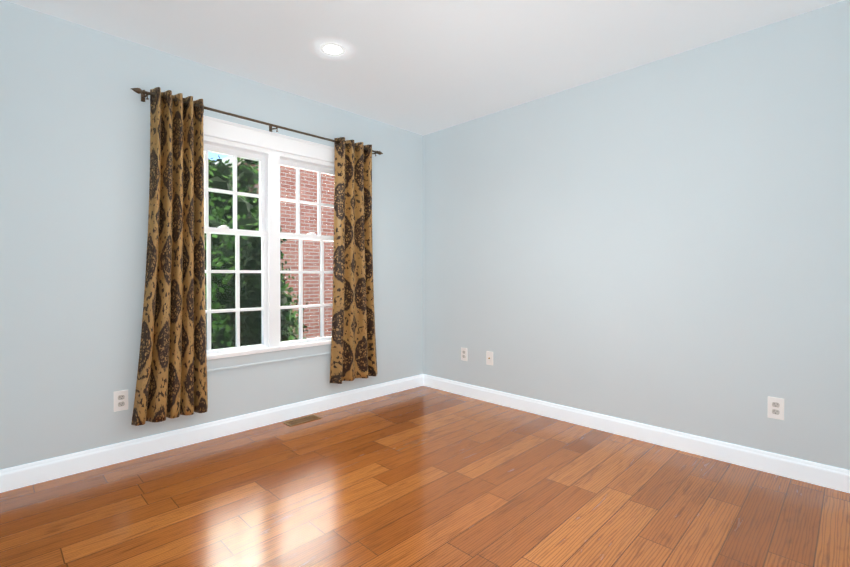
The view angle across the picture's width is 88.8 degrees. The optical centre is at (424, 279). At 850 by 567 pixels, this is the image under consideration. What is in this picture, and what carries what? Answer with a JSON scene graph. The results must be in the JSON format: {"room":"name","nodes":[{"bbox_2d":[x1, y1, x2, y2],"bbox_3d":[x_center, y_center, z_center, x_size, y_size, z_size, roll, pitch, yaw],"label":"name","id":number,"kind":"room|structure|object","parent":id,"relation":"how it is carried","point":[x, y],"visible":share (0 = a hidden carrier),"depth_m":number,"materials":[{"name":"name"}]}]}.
{"room":"empty room","nodes":[
{"label":"empty room","id":0,"kind":"room"},
{"bbox_2d":[0,0,422,469],"bbox_3d":[-1.195,-0.173,3.165,0.140,2.440,3.480,0,1,45],"label":"wall","id":1,"kind":"structure","parent":0,"point":[74,155],"depth_m":2.44,"materials":[{"name":"blue paint"}]},
{"bbox_2d":[114,390,127,411],"bbox_3d":[-1.754,0.701,2.505,0.008,0.115,0.070,0,1,45],"label":"electrical outlet","id":2,"kind":"object","parent":1,"relation":"attached to","point":[120,400],"visible":1,"depth_m":2.50,"materials":[{"name":"plastic"}]},
{"bbox_2d":[0,374,423,492],"bbox_3d":[-1.140,0.993,3.120,0.015,0.109,3.200,0,1,45],"label":"baseboard","id":3,"kind":"structure","parent":1,"relation":"attached to","point":[17,477],"depth_m":2.71,"materials":[{"name":"white paint"}]},
{"bbox_2d":[130,88,382,155],"bbox_3d":[-1.041,-1.076,3.131,0.117,0.068,1.844,0,1,45],"label":"curtain rod","id":4,"kind":"object","parent":1,"relation":"attached to","point":[141,92],"visible":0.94,"depth_m":2.92,"materials":[{"name":"brown metal"}]},
{"bbox_2d":[131,87,207,425],"bbox_3d":[-1.515,-0.142,2.603,0.082,1.944,0.416,0,1,45],"label":"panel","id":5,"kind":"object","parent":4,"relation":"hanging from","point":[171,382],"visible":0.98,"depth_m":2.60,"materials":[{"name":"brown fabric"}]},
{"bbox_2d":[330,137,376,383],"bbox_3d":[-0.561,-0.150,3.565,0.088,1.944,0.473,0,1,45],"label":"panel","id":6,"kind":"object","parent":4,"relation":"hanging from","point":[353,347],"visible":1,"depth_m":3.51,"materials":[{"name":"brown fabric"}]},
{"bbox_2d":[203,115,333,371],"bbox_3d":[-1.145,-0.227,3.206,0.214,1.658,1.555,0,1,45],"label":"double-hung window","id":7,"kind":"structure","parent":1,"relation":"in","point":[272,153],"depth_m":3.15,"materials":[{"name":"white paint"}]},
{"bbox_2d":[4,0,843,135],"bbox_3d":[-0.006,-1.432,0.663,5.340,0.120,5.340,0,1,45],"label":"ceiling","id":8,"kind":"structure","parent":0,"point":[422,67],"depth_m":2.51,"materials":[{"name":"white paint"}]},
{"bbox_2d":[320,43,345,55],"bbox_3d":[-0.557,-1.385,2.620,0.152,0.006,0.152,0,1,45],"label":"recessed light","id":9,"kind":"object","parent":8,"relation":"in","point":[333,49],"visible":1,"depth_m":2.62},
{"bbox_2d":[0,386,849,566],"bbox_3d":[-0.006,1.127,0.684,5.340,0.120,5.340,0,1,45],"label":"floor","id":10,"kind":"structure","parent":0,"point":[423,476],"depth_m":2.04,"materials":[{"name":"brown wood"}]},
{"bbox_2d":[283,414,321,426],"bbox_3d":[-0.906,1.042,3.219,0.112,0.009,0.260,0,1,45],"label":"floor vent","id":11,"kind":"object","parent":10,"relation":"in","point":[297,421],"visible":1,"depth_m":3.21,"materials":[{"name":"beige metal"}]},
{"bbox_2d":[423,0,849,469],"bbox_3d":[1.252,-0.172,3.089,3.440,2.440,0.140,0,1,45],"label":"wall","id":12,"kind":"structure","parent":0,"point":[664,243],"depth_m":2.71,"materials":[{"name":"blue paint"}]},
{"bbox_2d":[461,347,466,360],"bbox_3d":[0.350,0.672,3.886,0.070,0.115,0.008,0,1,45],"label":"electrical outlet","id":13,"kind":"object","parent":12,"relation":"attached to","point":[463,354],"visible":1,"depth_m":3.88,"materials":[{"name":"plastic"}]},
{"bbox_2d":[486,351,492,364],"bbox_3d":[0.544,0.671,3.685,0.070,0.115,0.020,0,1,45],"label":"electrical outlet","id":14,"kind":"object","parent":12,"relation":"attached to","point":[489,357],"visible":1,"depth_m":3.69,"materials":[{"name":"plastic"}]},
{"bbox_2d":[423,374,849,492],"bbox_3d":[1.153,0.994,3.087,3.285,0.109,0.015,0,1,45],"label":"baseboard","id":15,"kind":"structure","parent":12,"relation":"attached to","point":[831,477],"depth_m":2.70,"materials":[{"name":"white paint"}]},
{"bbox_2d":[768,396,783,419],"bbox_3d":[1.898,0.698,2.349,0.070,0.115,0.008,0,1,45],"label":"electrical outlet","id":16,"kind":"object","parent":12,"relation":"attached to","point":[775,408],"visible":1,"depth_m":2.35,"materials":[{"name":"plastic"}]},
{"label":"outside","id":17,"kind":"structure","parent":0,"visible":0},
{"bbox_3d":[-9.292,1.434,13.475,25.859,0.060,28.000,0,1,45],"label":"ground","id":18,"kind":"structure","parent":17,"visible":0},
{"bbox_2d":[204,155,307,349],"bbox_3d":[-2.987,0.004,6.405,2.641,3.659,2.917,0,1,45],"label":"tree","id":19,"kind":"object","parent":18,"relation":"on","point":[219,285],"depth_m":5.96,"materials":[{"name":"green plant"}]},
{"bbox_2d":[224,226,290,347],"bbox_3d":[-2.182,0.424,5.695,0.963,2.234,0.979,0,1,45],"label":"tree","id":20,"kind":"object","parent":18,"relation":"on","point":[254,259],"depth_m":5.47,"materials":[{"name":"green plant"}]},
{"bbox_2d":[229,157,303,336],"bbox_3d":[-3.048,-0.411,7.386,1.729,3.752,1.814,0,1,45],"label":"tree","id":21,"kind":"object","parent":18,"relation":"on","point":[252,172],"depth_m":7.29,"materials":[{"name":"green plant"}]},
{"bbox_2d":[215,156,333,339],"bbox_3d":[-2.080,-0.667,12.956,5.200,4.170,7.950,0,1,45],"label":"brick house","id":22,"kind":"structure","parent":18,"relation":"on","point":[313,283],"depth_m":9.19,"materials":[{"name":"red brick"}]}
]}

